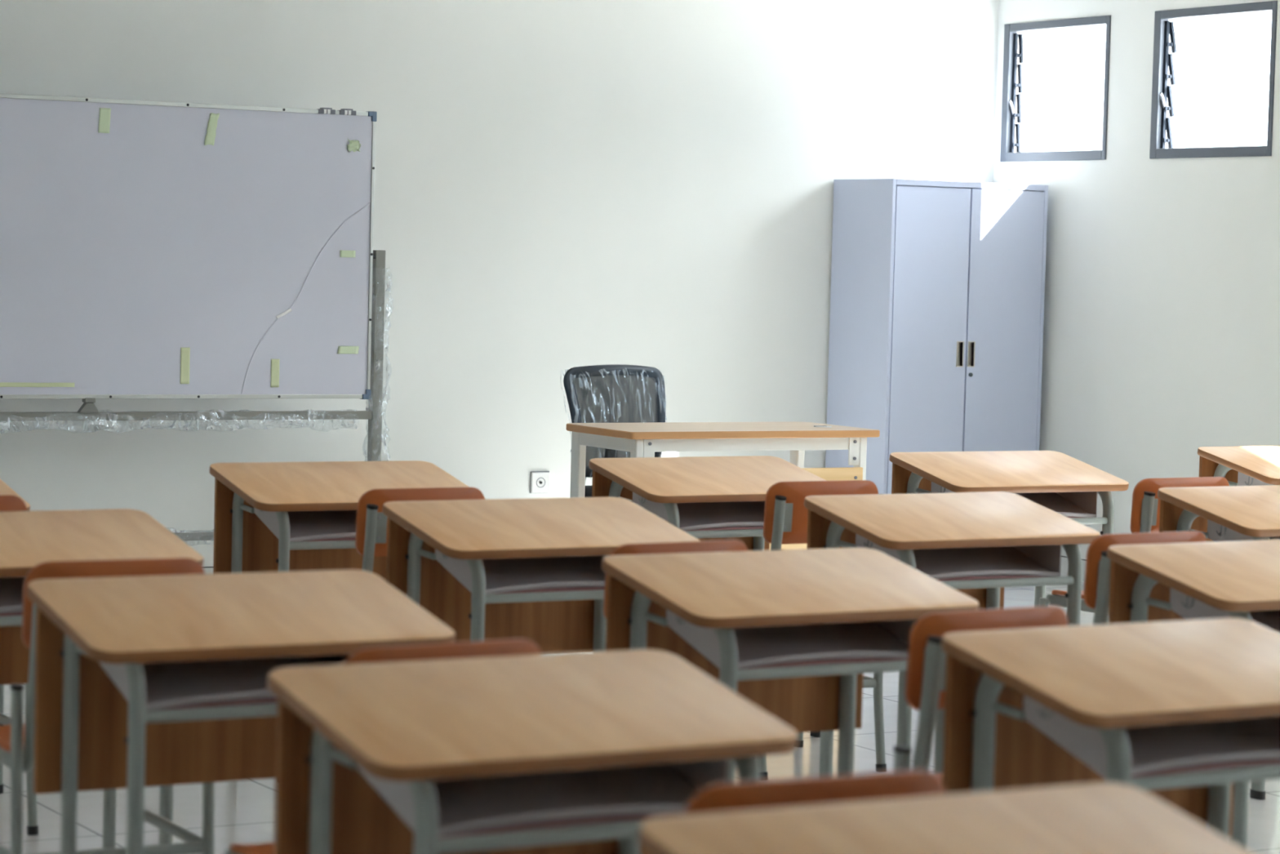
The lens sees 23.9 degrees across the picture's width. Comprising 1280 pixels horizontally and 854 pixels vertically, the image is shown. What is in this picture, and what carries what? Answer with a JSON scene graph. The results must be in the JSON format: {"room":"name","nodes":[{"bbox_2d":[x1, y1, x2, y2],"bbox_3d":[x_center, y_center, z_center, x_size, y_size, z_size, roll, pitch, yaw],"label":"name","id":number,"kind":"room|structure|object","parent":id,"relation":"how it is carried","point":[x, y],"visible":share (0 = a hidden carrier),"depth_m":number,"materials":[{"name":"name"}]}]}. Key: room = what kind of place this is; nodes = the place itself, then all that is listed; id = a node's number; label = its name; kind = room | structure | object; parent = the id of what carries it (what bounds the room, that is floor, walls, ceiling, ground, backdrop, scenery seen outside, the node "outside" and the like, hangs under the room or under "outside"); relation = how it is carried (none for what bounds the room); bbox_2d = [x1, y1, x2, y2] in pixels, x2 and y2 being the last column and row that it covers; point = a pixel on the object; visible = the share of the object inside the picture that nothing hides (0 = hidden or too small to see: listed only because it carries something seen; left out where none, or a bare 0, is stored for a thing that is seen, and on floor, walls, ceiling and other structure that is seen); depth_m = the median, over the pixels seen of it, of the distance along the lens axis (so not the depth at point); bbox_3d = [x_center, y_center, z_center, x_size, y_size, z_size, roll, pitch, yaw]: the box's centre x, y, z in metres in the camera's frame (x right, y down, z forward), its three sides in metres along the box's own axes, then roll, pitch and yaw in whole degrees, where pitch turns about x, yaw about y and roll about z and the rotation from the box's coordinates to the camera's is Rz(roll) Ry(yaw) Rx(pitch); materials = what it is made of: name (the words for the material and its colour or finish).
{"room":"classroom","nodes":[
{"label":"classroom","id":0,"kind":"room"},
{"bbox_2d":[0,0,1024,566],"bbox_3d":[-2.529,-0.973,11.434,9.751,3.250,0.150,0,4,-30],"label":"wall","id":1,"kind":"structure","parent":0,"point":[561,185],"depth_m":12.59,"materials":[{"name":"paint"}]},
{"bbox_2d":[202,566,213,573],"bbox_3d":[-2.531,0.606,11.456,9.451,0.096,0.008,0,4,-30],"label":"baseboard","id":2,"kind":"structure","parent":1,"relation":"attached to","point":[208,570],"depth_m":11.93,"materials":[{"name":"white tile"}]},
{"bbox_2d":[529,471,549,493],"bbox_3d":[-0.418,0.231,12.645,0.090,0.092,0.014,0,4,-30],"label":"wall socket","id":3,"kind":"object","parent":1,"relation":"attached to","point":[539,480],"visible":1,"depth_m":12.64,"materials":[{"name":"white plastic"}]},
{"bbox_2d":[0,581,1279,853],"bbox_3d":[1.986,1.282,3.629,9.751,0.120,18.432,0,4,-30],"label":"floor","id":4,"kind":"structure","parent":0,"point":[245,810],"depth_m":7.49,"materials":[{"name":"tile"}]},
{"bbox_2d":[0,479,30,793],"bbox_3d":[-1.891,0.505,7.498,0.660,0.784,0.400,0,4,-30],"label":"school desk","id":5,"kind":"object","parent":4,"relation":"on","point":[5,489],"visible":0.19,"depth_m":7.48,"materials":[{"name":"brown wood"}]},
{"bbox_2d":[0,494,38,835],"bbox_3d":[-1.658,0.538,7.037,0.395,0.788,0.473,0,4,-30],"label":"chair","id":6,"kind":"object","parent":4,"relation":"on","point":[7,502],"visible":0.13,"depth_m":6.96,"materials":[{"name":"grey paint"}]},
{"bbox_2d":[0,508,204,848],"bbox_3d":[-1.298,0.586,6.364,0.660,0.784,0.400,0,4,-30],"label":"school desk","id":7,"kind":"object","parent":4,"relation":"on","point":[28,539],"visible":0.45,"depth_m":6.41,"materials":[{"name":"grey paint"}]},
{"bbox_2d":[0,576,25,616],"bbox_3d":[-1.274,0.316,6.318,0.478,0.146,0.225,0,4,-30],"label":"tray","id":8,"kind":"object","parent":7,"relation":"on","point":[11,588],"depth_m":6.30,"materials":[{"name":"silver metal"}]},
{"bbox_2d":[0,557,214,853],"bbox_3d":[-1.063,0.627,5.765,0.395,0.788,0.473,0,4,-29],"label":"chair","id":9,"kind":"object","parent":4,"relation":"on","point":[16,739],"visible":0.36,"depth_m":5.56,"materials":[{"name":"grey paint"}]},
{"bbox_2d":[0,93,391,544],"bbox_3d":[-2.076,-0.276,11.238,2.546,1.905,0.572,0,4,-30],"label":"whiteboard","id":10,"kind":"object","parent":4,"relation":"on","point":[148,249],"visible":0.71,"depth_m":11.40,"materials":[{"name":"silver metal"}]},
{"bbox_2d":[26,568,455,853],"bbox_3d":[-0.699,0.666,5.243,0.660,0.784,0.400,0,4,-29],"label":"school desk","id":11,"kind":"object","parent":4,"relation":"on","point":[141,682],"visible":0.8,"depth_m":5.24,"materials":[{"name":"grey paint"}]},
{"bbox_2d":[97,653,352,710],"bbox_3d":[-0.675,0.396,5.197,0.477,0.146,0.226,0,4,-30],"label":"tray","id":12,"kind":"object","parent":11,"relation":"on","point":[241,681],"depth_m":5.15,"materials":[{"name":"silver metal"}]},
{"bbox_2d":[208,460,485,581],"bbox_3d":[-0.794,0.498,8.117,0.660,0.784,0.400,0,4,-29],"label":"school desk","id":13,"kind":"object","parent":4,"relation":"on","point":[268,516],"visible":0.57,"depth_m":8.11,"materials":[{"name":"grey paint"}]},
{"bbox_2d":[253,507,356,542],"bbox_3d":[-0.770,0.229,8.070,0.478,0.146,0.230,0,4,-30],"label":"tray","id":14,"kind":"object","parent":13,"relation":"on","point":[325,525],"depth_m":8.01,"materials":[{"name":"silver metal"}]},
{"bbox_2d":[224,638,542,853],"bbox_3d":[-0.399,0.706,4.697,0.395,0.788,0.473,-1,4,-34],"label":"chair","id":15,"kind":"object","parent":4,"relation":"on","point":[516,646],"visible":0.08,"depth_m":4.53,"materials":[{"name":"grey paint"}]},
{"bbox_2d":[355,486,484,572],"bbox_3d":[-0.635,0.532,7.617,0.395,0.788,0.473,0,4,-31],"label":"chair","id":16,"kind":"object","parent":4,"relation":"on","point":[371,524],"visible":0.16,"depth_m":7.38,"materials":[{"name":"grey paint"}]},
{"bbox_2d":[267,648,797,853],"bbox_3d":[-0.158,0.738,4.232,0.660,0.784,0.400,0,4,-30],"label":"school desk","id":17,"kind":"object","parent":4,"relation":"on","point":[572,753],"visible":0.92,"depth_m":4.19,"materials":[{"name":"grey paint"}]},
{"bbox_2d":[355,758,728,838],"bbox_3d":[-0.134,0.469,4.186,0.477,0.146,0.224,0,4,-30],"label":"tray","id":18,"kind":"object","parent":17,"relation":"on","point":[516,802],"depth_m":4.16,"materials":[{"name":"silver metal"}]},
{"bbox_2d":[382,496,699,653],"bbox_3d":[-0.238,0.575,7.043,0.660,0.784,0.400,0,4,-30],"label":"school desk","id":19,"kind":"object","parent":4,"relation":"on","point":[531,569],"visible":0.68,"depth_m":7.04,"materials":[{"name":"grey paint"}]},
{"bbox_2d":[435,548,608,594],"bbox_3d":[-0.214,0.305,6.997,0.476,0.146,0.221,0,4,-30],"label":"tray","id":20,"kind":"object","parent":19,"relation":"on","point":[571,573],"depth_m":6.96,"materials":[{"name":"silver metal"}]},
{"bbox_2d":[562,364,666,497],"bbox_3d":[-0.007,0.238,11.628,0.593,0.943,0.571,-1,4,-34],"label":"office chair","id":21,"kind":"object","parent":4,"relation":"on","point":[601,372],"visible":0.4,"depth_m":11.70,"materials":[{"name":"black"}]},
{"bbox_2d":[603,539,748,619],"bbox_3d":[-0.020,0.619,6.390,0.395,0.788,0.473,-1,4,-33],"label":"chair","id":22,"kind":"object","parent":4,"relation":"on","point":[731,544],"visible":0.03,"depth_m":6.20,"materials":[{"name":"grey paint"}]},
{"bbox_2d":[588,455,826,737],"bbox_3d":[0.213,0.491,8.706,0.660,0.784,0.400,0,4,-31],"label":"school desk","id":23,"kind":"object","parent":4,"relation":"on","point":[708,498],"visible":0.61,"depth_m":8.64,"materials":[{"name":"grey paint"}]},
{"bbox_2d":[632,492,764,531],"bbox_3d":[0.237,0.222,8.660,0.479,0.146,0.228,0,4,-30],"label":"tray","id":24,"kind":"object","parent":23,"relation":"on","point":[735,515],"depth_m":8.63,"materials":[{"name":"silver metal"}]},
{"bbox_2d":[566,421,879,550],"bbox_3d":[0.292,0.370,11.099,1.062,0.754,0.517,0,4,-30],"label":"table","id":25,"kind":"object","parent":4,"relation":"on","point":[641,439],"visible":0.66,"depth_m":10.97,"materials":[{"name":"laminate"}]},
{"bbox_2d":[601,546,979,782],"bbox_3d":[0.286,0.653,5.921,0.660,0.784,0.400,0,4,-31],"label":"school desk","id":26,"kind":"object","parent":4,"relation":"on","point":[795,633],"visible":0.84,"depth_m":5.89,"materials":[{"name":"grey paint"}]},
{"bbox_2d":[666,609,919,669],"bbox_3d":[0.310,0.383,5.875,0.478,0.146,0.226,0,4,-30],"label":"tray","id":27,"kind":"object","parent":26,"relation":"on","point":[826,643],"depth_m":5.86,"materials":[{"name":"silver metal"}]},
{"bbox_2d":[683,769,946,814],"bbox_3d":[0.115,0.781,3.627,0.395,0.788,0.473,0,4,-28],"label":"chair","id":28,"kind":"object","parent":4,"relation":"on","point":[788,792],"visible":0.22,"depth_m":3.43,"materials":[{"name":"grey paint"}]},
{"bbox_2d":[756,480,886,779],"bbox_3d":[0.397,0.525,8.211,0.395,0.788,0.473,0,4,-28],"label":"chair","id":29,"kind":"object","parent":4,"relation":"on","point":[785,513],"visible":0.17,"depth_m":7.99,"materials":[{"name":"grey paint"}]},
{"bbox_2d":[825,178,1048,493],"bbox_3d":[1.305,-0.216,13.330,0.830,1.723,0.464,0,4,-30],"label":"tall cabinet","id":30,"kind":"object","parent":4,"relation":"on","point":[937,292],"visible":0.57,"depth_m":13.11,"materials":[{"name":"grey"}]},
{"bbox_2d":[638,782,1253,853],"bbox_3d":[0.359,0.812,3.175,0.660,0.784,0.400,0,4,-29],"label":"school desk","id":31,"kind":"object","parent":4,"relation":"on","point":[1098,817],"visible":1,"depth_m":3.26,"materials":[{"name":"grey paint"}]},
{"bbox_2d":[804,491,1100,776],"bbox_3d":[0.768,0.573,7.536,0.660,0.784,0.400,0,4,-30],"label":"school desk","id":32,"kind":"object","parent":4,"relation":"on","point":[977,544],"visible":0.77,"depth_m":7.49,"materials":[{"name":"grey paint"}]},
{"bbox_2d":[855,533,1061,581],"bbox_3d":[0.792,0.303,7.489,0.477,0.146,0.222,0,4,-30],"label":"tray","id":33,"kind":"object","parent":32,"relation":"on","point":[1027,561],"depth_m":7.51,"materials":[{"name":"silver metal"}]},
{"bbox_2d":[893,605,1068,780],"bbox_3d":[0.497,0.693,5.331,0.395,0.788,0.473,-1,4,-34],"label":"chair","id":34,"kind":"object","parent":4,"relation":"on","point":[925,686],"visible":0.2,"depth_m":5.08,"materials":[{"name":"grey paint"}]},
{"bbox_2d":[888,450,1128,623],"bbox_3d":[1.129,0.480,9.323,0.660,0.784,0.400,0,4,-29],"label":"school desk","id":35,"kind":"object","parent":4,"relation":"on","point":[1064,484],"visible":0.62,"depth_m":9.29,"materials":[{"name":"grey paint"}]},
{"bbox_2d":[931,481,1097,517],"bbox_3d":[1.153,0.210,9.277,0.477,0.146,0.227,0,4,-30],"label":"tray","id":36,"kind":"object","parent":35,"relation":"on","point":[1080,504],"depth_m":9.34,"materials":[{"name":"silver metal"}]},
{"bbox_2d":[941,617,1279,839],"bbox_3d":[0.840,0.729,4.837,0.660,0.784,0.400,0,4,-31],"label":"school desk","id":37,"kind":"object","parent":4,"relation":"on","point":[1169,710],"visible":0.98,"depth_m":4.80,"materials":[{"name":"grey paint"}]},
{"bbox_2d":[1023,695,1279,778],"bbox_3d":[0.863,0.458,4.795,0.474,0.142,0.212,0,4,-31],"label":"tray","id":38,"kind":"object","parent":37,"relation":"on","point":[1158,749],"depth_m":4.72,"materials":[{"name":"silver metal"}]},
{"bbox_2d":[1039,476,1229,614],"bbox_3d":[1.437,0.524,8.700,0.395,0.788,0.473,0,4,-31],"label":"chair","id":39,"kind":"object","parent":4,"relation":"on","point":[1145,507],"visible":0.11,"depth_m":8.46,"materials":[{"name":"grey paint"}]},
{"bbox_2d":[1083,530,1206,624],"bbox_3d":[1.034,0.617,6.900,0.395,0.788,0.473,-1,4,-32],"label":"chair","id":40,"kind":"object","parent":4,"relation":"on","point":[1097,574],"visible":0.08,"depth_m":6.65,"materials":[{"name":"grey paint"}]},
{"bbox_2d":[1106,539,1279,849],"bbox_3d":[1.349,0.652,6.420,0.660,0.784,0.400,0,4,-31],"label":"school desk","id":41,"kind":"object","parent":4,"relation":"on","point":[1235,579],"visible":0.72,"depth_m":6.34,"materials":[{"name":"grey paint"}]},
{"bbox_2d":[1169,587,1279,632],"bbox_3d":[1.372,0.380,6.378,0.474,0.142,0.212,0,4,-31],"label":"tray","id":42,"kind":"object","parent":41,"relation":"on","point":[1188,607],"depth_m":6.29,"materials":[{"name":"silver metal"}]},
{"bbox_2d":[1157,484,1279,799],"bbox_3d":[1.750,0.564,8.130,0.660,0.784,0.400,0,4,-30],"label":"school desk","id":43,"kind":"object","parent":4,"relation":"on","point":[1226,513],"visible":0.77,"depth_m":8.04,"materials":[{"name":"grey paint"}]},
{"bbox_2d":[1207,519,1279,541],"bbox_3d":[1.773,0.295,8.084,0.477,0.146,0.223,0,4,-30],"label":"tray","id":44,"kind":"object","parent":43,"relation":"on","point":[1215,531],"depth_m":7.99,"materials":[{"name":"silver metal"}]},
{"bbox_2d":[1197,445,1279,485],"bbox_3d":[2.209,0.467,10.037,0.660,0.784,0.400,0,4,-30],"label":"school desk","id":45,"kind":"object","parent":4,"relation":"on","point":[1243,465],"visible":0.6,"depth_m":9.96,"materials":[{"name":"grey paint"}]},
{"bbox_2d":[1237,471,1271,485],"bbox_3d":[2.233,0.198,9.991,0.477,0.146,0.224,0,4,-30],"label":"tray","id":46,"kind":"object","parent":45,"relation":"on","point":[1243,479],"depth_m":9.93,"materials":[{"name":"silver metal"}]},
{"bbox_2d":[993,0,1279,559],"bbox_3d":[6.146,-0.428,5.905,0.050,3.250,18.132,0,4,-30],"label":"wall","id":47,"kind":"structure","parent":0,"point":[1162,322],"depth_m":12.79,"materials":[{"name":"paint"}]},
{"bbox_2d":[1000,15,1111,162],"bbox_3d":[1.853,-1.485,13.341,0.069,0.620,0.755,0,4,-30],"label":"window","id":48,"kind":"structure","parent":47,"relation":"in","point":[1011,100],"depth_m":13.60,"materials":[{"name":"grey metal"}]},
{"bbox_2d":[1060,555,1086,581],"bbox_3d":[6.081,1.146,5.977,0.008,0.096,18.124,0,4,-30],"label":"baseboard","id":49,"kind":"structure","parent":47,"relation":"attached to","point":[1064,561],"depth_m":13.27,"materials":[{"name":"white tile"}]},
{"bbox_2d":[1149,0,1277,159],"bbox_3d":[2.380,-1.419,12.434,0.077,0.620,0.755,0,4,-30],"label":"window","id":50,"kind":"structure","parent":47,"relation":"in","point":[1162,94],"depth_m":12.66,"materials":[{"name":"grey metal"}]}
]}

